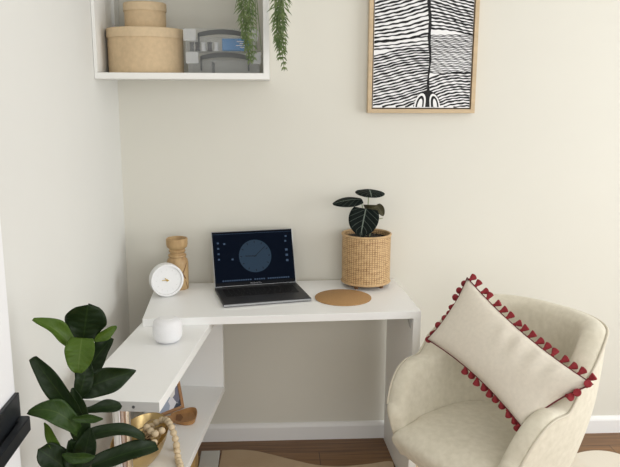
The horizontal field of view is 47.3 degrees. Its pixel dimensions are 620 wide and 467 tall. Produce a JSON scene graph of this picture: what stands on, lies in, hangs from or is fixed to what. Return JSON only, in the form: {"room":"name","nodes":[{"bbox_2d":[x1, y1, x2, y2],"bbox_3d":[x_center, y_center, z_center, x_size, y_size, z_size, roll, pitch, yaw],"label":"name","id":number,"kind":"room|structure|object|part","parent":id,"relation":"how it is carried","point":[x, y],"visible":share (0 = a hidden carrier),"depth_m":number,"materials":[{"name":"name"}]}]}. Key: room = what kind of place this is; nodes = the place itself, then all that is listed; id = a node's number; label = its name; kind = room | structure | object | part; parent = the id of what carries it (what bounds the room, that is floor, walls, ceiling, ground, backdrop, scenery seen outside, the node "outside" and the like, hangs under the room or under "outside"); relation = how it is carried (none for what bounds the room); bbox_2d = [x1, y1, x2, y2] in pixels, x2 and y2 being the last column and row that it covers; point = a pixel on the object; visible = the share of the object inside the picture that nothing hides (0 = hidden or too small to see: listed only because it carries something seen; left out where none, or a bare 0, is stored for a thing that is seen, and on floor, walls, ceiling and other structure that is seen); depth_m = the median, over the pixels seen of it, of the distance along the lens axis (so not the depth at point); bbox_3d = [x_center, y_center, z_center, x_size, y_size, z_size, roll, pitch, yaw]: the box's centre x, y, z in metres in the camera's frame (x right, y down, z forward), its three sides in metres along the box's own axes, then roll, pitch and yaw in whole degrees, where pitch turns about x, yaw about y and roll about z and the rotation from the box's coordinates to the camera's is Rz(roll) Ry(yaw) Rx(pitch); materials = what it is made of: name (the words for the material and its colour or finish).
{"room":"home office","nodes":[
{"label":"home office","id":0,"kind":"room"},
{"bbox_2d":[0,0,133,466],"bbox_3d":[-0.715,0.037,0.809,0.100,2.700,4.300,0,11,-3],"label":"wall","id":1,"kind":"structure","parent":0,"point":[62,205],"depth_m":2.02,"materials":[{"name":"paint"}]},
{"bbox_2d":[0,221,30,466],"bbox_3d":[-0.635,0.301,1.151,0.069,2.032,0.818,0,11,-3],"label":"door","id":2,"kind":"structure","parent":1,"relation":"in","point":[14,427],"depth_m":1.52,"materials":[{"name":"white wood"}]},
{"bbox_3d":[-0.628,0.446,1.461,0.024,0.033,0.246,0,11,-3],"label":"handle","id":3,"kind":"part","parent":2,"relation":"part of","materials":[{"name":"black metal"}]},
{"bbox_2d":[117,0,619,423],"bbox_3d":[1.014,-0.410,3.061,3.800,2.700,0.100,0,11,-3],"label":"wall","id":4,"kind":"structure","parent":0,"point":[519,193],"depth_m":3.00,"materials":[{"name":"paint"}]},
{"bbox_2d":[90,0,269,80],"bbox_3d":[-0.460,-0.943,2.623,0.614,0.732,0.382,0,11,-3],"label":"wall shelf","id":5,"kind":"object","parent":4,"relation":"attached to","point":[104,13],"visible":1,"depth_m":2.51,"materials":[{"name":"white wood"}]},
{"bbox_3d":[-0.758,-0.931,2.552,0.012,0.690,0.270,0,11,-3],"label":"panel","id":6,"kind":"part","parent":5,"relation":"part of","materials":[{"name":"white wood"}]},
{"bbox_3d":[-0.765,-0.972,2.754,0.014,0.690,0.081,0,11,-3],"label":"corner rail","id":7,"kind":"part","parent":5,"relation":"part of","materials":[{"name":"white wood"}]},
{"bbox_2d":[106,26,183,72],"bbox_3d":[-0.612,-0.679,2.647,0.282,0.160,0.282,0,11,-3],"label":"round box","id":8,"kind":"object","parent":5,"relation":"on","point":[137,49],"visible":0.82,"depth_m":2.53,"materials":[{"name":"beige cardboard"}]},
{"bbox_2d":[123,1,166,26],"bbox_3d":[-0.612,-0.806,2.631,0.157,0.094,0.157,0,11,-3],"label":"round box","id":9,"kind":"object","parent":8,"relation":"on","point":[136,13],"visible":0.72,"depth_m":2.57,"materials":[{"name":"beige cardboard"}]},
{"bbox_3d":[-0.612,-0.837,2.625,0.157,0.030,0.157,0,11,-3],"label":"lid","id":10,"kind":"part","parent":9,"relation":"part of","materials":[{"name":"beige cardboard"}]},
{"bbox_3d":[-0.612,-0.741,2.634,0.282,0.034,0.282,0,11,-3],"label":"lid","id":11,"kind":"part","parent":8,"relation":"part of","materials":[{"name":"beige cardboard"}]},
{"bbox_3d":[-0.462,-0.595,2.693,0.614,0.022,0.382,0,11,-3],"label":"panel","id":12,"kind":"part","parent":5,"relation":"part of","materials":[{"name":"white wood"}]},
{"bbox_2d":[200,52,248,70],"bbox_3d":[-0.321,-0.644,2.684,0.274,0.079,0.202,0,11,-3],"label":"case","id":13,"kind":"object","parent":5,"relation":"on","point":[221,54],"visible":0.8,"depth_m":2.58,"materials":[{"name":"white plastic"}]},
{"bbox_2d":[212,62,214,72],"bbox_3d":[-0.369,-0.632,2.705,0.003,0.042,0.120,0,11,-3],"label":"card","id":14,"kind":"object","parent":13,"relation":"in","point":[213,63],"visible":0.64,"depth_m":2.69,"materials":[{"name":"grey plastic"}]},
{"bbox_2d":[198,29,245,47],"bbox_3d":[-0.329,-0.723,2.668,0.271,0.080,0.202,0,11,-3],"label":"case","id":15,"kind":"object","parent":13,"relation":"on","point":[216,31],"visible":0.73,"depth_m":2.56,"materials":[{"name":"white plastic"}]},
{"bbox_2d":[189,42,193,50],"bbox_3d":[-0.439,-0.694,2.633,0.017,0.032,0.017,0,11,-3],"label":"thread spool","id":16,"kind":"object","parent":15,"relation":"in","point":[191,43],"visible":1,"depth_m":2.63,"materials":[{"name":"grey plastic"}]},
{"bbox_2d":[195,42,199,50],"bbox_3d":[-0.418,-0.694,2.634,0.019,0.032,0.019,0,11,-3],"label":"thread spool","id":17,"kind":"object","parent":15,"relation":"in","point":[196,43],"visible":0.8,"depth_m":2.63},
{"bbox_2d":[201,42,205,50],"bbox_3d":[-0.396,-0.694,2.635,0.018,0.032,0.018,0,11,-3],"label":"thread spool","id":18,"kind":"object","parent":15,"relation":"in","point":[203,45],"visible":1,"depth_m":2.63,"materials":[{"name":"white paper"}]},
{"bbox_2d":[207,42,211,50],"bbox_3d":[-0.373,-0.695,2.636,0.019,0.032,0.019,0,11,-3],"label":"thread spool","id":19,"kind":"object","parent":15,"relation":"in","point":[208,43],"visible":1,"depth_m":2.63},
{"bbox_2d":[214,42,218,50],"bbox_3d":[-0.349,-0.695,2.638,0.018,0.032,0.018,0,11,-3],"label":"thread spool","id":20,"kind":"object","parent":15,"relation":"in","point":[215,43],"visible":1,"depth_m":2.63,"materials":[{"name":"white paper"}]},
{"bbox_2d":[222,38,249,50],"bbox_3d":[-0.275,-0.702,2.639,0.105,0.045,0.021,0,11,-3],"label":"packet","id":21,"kind":"object","parent":15,"relation":"in","point":[227,44],"visible":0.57,"depth_m":2.63,"materials":[{"name":"blue paper"}]},
{"bbox_2d":[234,0,291,70],"bbox_3d":[-0.218,-0.991,2.465,0.186,0.837,0.326,-10,15,-42],"label":"fern","id":22,"kind":"object","parent":5,"relation":"on","point":[279,14],"visible":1,"depth_m":2.45,"materials":[{"name":"green plant"}]},
{"bbox_3d":[-0.164,-0.946,2.639,0.021,0.690,0.382,0,11,-3],"label":"panel","id":23,"kind":"part","parent":5,"relation":"part of","materials":[{"name":"white wood"}]},
{"bbox_2d":[202,415,619,441],"bbox_3d":[1.020,0.886,3.264,3.585,0.080,0.015,0,11,-3],"label":"baseboard","id":24,"kind":"structure","parent":4,"relation":"attached to","point":[227,432],"depth_m":3.20,"materials":[{"name":"white paint"}]},
{"bbox_2d":[367,0,479,112],"bbox_3d":[0.460,-0.794,2.884,0.446,0.600,0.032,0,11,-3],"label":"framed print","id":25,"kind":"object","parent":4,"relation":"attached to","point":[422,54],"visible":1,"depth_m":2.89,"materials":[{"name":"white paper"}]},
{"bbox_2d":[198,433,619,466],"bbox_3d":[1.125,1.387,1.233,3.800,0.100,4.400,0,11,-3],"label":"floor","id":26,"kind":"structure","parent":0,"point":[324,452],"depth_m":3.14,"materials":[{"name":"brown wood"}]},
{"bbox_2d":[27,303,158,466],"bbox_3d":[-0.512,0.690,1.722,0.264,1.062,0.248,0,11,-3],"label":"potted plant","id":27,"kind":"object","parent":26,"relation":"on","point":[82,326],"visible":1,"depth_m":1.66,"materials":[{"name":"green plant"}]},
{"bbox_2d":[83,322,224,466],"bbox_3d":[-0.502,0.719,2.439,0.250,0.721,0.907,1,11,4],"label":"shelf unit","id":28,"kind":"object","parent":26,"relation":"on","point":[196,360],"visible":0.62,"depth_m":2.33,"materials":[{"name":"white laminate"}]},
{"bbox_3d":[-0.532,0.470,1.929,0.249,0.029,0.002,1,11,4],"label":"plate","id":29,"kind":"part","parent":28,"relation":"part of","materials":[{"name":"white wood"}]},
{"bbox_3d":[-0.529,0.813,2.048,0.049,0.691,0.049,1,11,4],"label":"leg","id":30,"kind":"part","parent":28,"relation":"part of","materials":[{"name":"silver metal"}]},
{"bbox_2d":[110,412,167,466],"bbox_3d":[-0.547,0.689,2.293,0.166,0.080,0.330,1,11,3],"label":"brass bowl","id":31,"kind":"object","parent":28,"relation":"on","point":[139,421],"visible":0.41,"depth_m":2.37,"materials":[{"name":"gold metal"}]},
{"bbox_2d":[139,416,183,466],"bbox_3d":[-0.481,0.685,2.247,0.151,0.108,0.319,-3,12,-15],"label":"bead garland","id":32,"kind":"object","parent":31,"relation":"in","point":[149,428],"visible":0.92,"depth_m":2.30,"materials":[{"name":"brown wood"}]},
{"bbox_2d":[153,315,181,344],"bbox_3d":[-0.478,0.322,2.376,0.098,0.084,0.098,0,11,-3],"label":"smart speaker","id":33,"kind":"object","parent":28,"relation":"on","point":[167,330],"visible":1,"depth_m":2.34},
{"bbox_2d":[114,386,224,466],"bbox_3d":[-0.499,0.705,2.481,0.250,0.025,0.820,1,11,4],"label":"shelf","id":34,"kind":"object","parent":28,"relation":"attached to","point":[206,399],"depth_m":2.52,"materials":[{"name":"white laminate"}]},
{"bbox_2d":[156,381,184,415],"bbox_3d":[-0.541,0.578,2.620,0.073,0.167,0.130,11,15,42],"label":"photo frame","id":35,"kind":"object","parent":28,"relation":"on","point":[175,402],"visible":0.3,"depth_m":2.63,"materials":[{"name":"brown wood"}]},
{"bbox_2d":[157,386,180,412],"bbox_3d":[-0.534,0.580,2.614,0.041,0.143,0.106,11,15,42],"label":"photo","id":36,"kind":"object","parent":35,"relation":"attached to","point":[173,403],"depth_m":2.63},
{"bbox_2d":[167,407,196,424],"bbox_3d":[-0.469,0.664,2.566,0.120,0.021,0.116,-1,11,-7],"label":"wooden scoop","id":37,"kind":"object","parent":28,"relation":"on","point":[187,416],"visible":0.82,"depth_m":2.57,"materials":[{"name":"brown wood"}]},
{"bbox_3d":[-0.470,0.461,2.839,0.250,0.312,0.020,1,11,4],"label":"panel","id":38,"kind":"part","parent":28,"relation":"part of","materials":[{"name":"white laminate"}]},
{"bbox_2d":[190,451,197,466],"bbox_3d":[-0.536,0.816,2.891,0.142,0.354,0.144,0,11,-3],"label":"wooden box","id":39,"kind":"object","parent":26,"relation":"on","point":[195,461],"visible":0.04,"depth_m":2.88,"materials":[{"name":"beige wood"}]},
{"bbox_2d":[198,451,219,466],"bbox_3d":[-0.424,0.981,2.938,0.081,0.012,0.305,0,11,-3],"label":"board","id":40,"kind":"object","parent":26,"relation":"on","point":[207,458],"visible":1,"depth_m":3.01,"materials":[{"name":"white wood"}]},
{"bbox_2d":[142,279,420,466],"bbox_3d":[-0.117,0.618,2.877,1.016,0.750,0.466,-1,11,-6],"label":"desk","id":41,"kind":"object","parent":26,"relation":"on","point":[199,304],"visible":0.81,"depth_m":2.69,"materials":[{"name":"white laminate"}]},
{"bbox_2d":[149,262,183,296],"bbox_3d":[-0.568,0.182,2.799,0.131,0.132,0.044,-5,13,-26],"label":"alarm clock","id":42,"kind":"object","parent":41,"relation":"on","point":[166,279],"visible":1,"depth_m":2.78,"materials":[{"name":"white plastic"}]},
{"bbox_2d":[166,236,188,290],"bbox_3d":[-0.542,0.121,2.901,0.087,0.211,0.087,0,11,-3],"label":"wooden vase","id":43,"kind":"object","parent":41,"relation":"on","point":[176,245],"visible":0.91,"depth_m":2.87,"materials":[{"name":"brown wood"}]},
{"bbox_2d":[211,228,310,306],"bbox_3d":[-0.201,0.128,2.826,0.342,0.229,0.317,-3,12,-15],"label":"laptop","id":44,"kind":"object","parent":41,"relation":"on","point":[251,267],"visible":1,"depth_m":2.92,"materials":[{"name":"grey metal"}]},
{"bbox_3d":[-0.232,0.099,2.936,0.342,0.216,0.082,-3,12,-15],"label":"lid","id":45,"kind":"part","parent":44,"relation":"part of","materials":[{"name":"grey"}]},
{"bbox_2d":[315,289,370,305],"bbox_3d":[0.130,0.251,2.790,0.222,0.004,0.222,0,11,-3],"label":"desk mat","id":46,"kind":"object","parent":41,"relation":"on","point":[336,297],"visible":1,"depth_m":2.78,"materials":[{"name":"brown leather"}]},
{"bbox_2d":[332,189,391,288],"bbox_3d":[0.232,0.019,2.936,0.208,0.403,0.216,8,14,34],"label":"potted plant","id":47,"kind":"object","parent":41,"relation":"on","point":[366,249],"visible":1,"depth_m":2.87,"materials":[{"name":"wicker"}]},
{"bbox_3d":[0.234,0.101,2.956,0.201,0.202,0.201,0,11,-3],"label":"planter","id":48,"kind":"part","parent":47,"relation":"part of","materials":[{"name":"wicker"}]},
{"bbox_3d":[0.373,0.625,2.925,0.029,0.721,0.455,-1,11,-6],"label":"panel","id":49,"kind":"part","parent":41,"relation":"part of","materials":[{"name":"white laminate"}]},
{"bbox_2d":[219,450,619,466],"bbox_3d":[0.581,1.091,2.416,1.857,0.008,1.493,0,11,-3],"label":"rug","id":50,"kind":"object","parent":26,"relation":"on","point":[229,458],"visible":0.77,"depth_m":3.01,"materials":[{"name":"beige fabric"}]},
{"bbox_2d":[387,294,608,466],"bbox_3d":[0.628,0.677,2.378,0.618,0.821,0.611,-9,14,-37],"label":"armchair","id":51,"kind":"object","parent":50,"relation":"on","point":[437,416],"visible":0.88,"depth_m":2.31,"materials":[{"name":"fabric"}]},
{"bbox_3d":[0.580,0.694,2.344,0.520,0.137,0.456,-9,14,-37],"label":"seat","id":52,"kind":"part","parent":51,"relation":"part of","materials":[{"name":"fabric"}]},
{"bbox_2d":[425,274,596,431],"bbox_3d":[0.610,0.372,2.219,0.194,0.378,0.554,-7,13,-31],"label":"cushion","id":53,"kind":"object","parent":51,"relation":"on","point":[520,374],"visible":0.98,"depth_m":2.17,"materials":[{"name":"fabric"}]}
]}

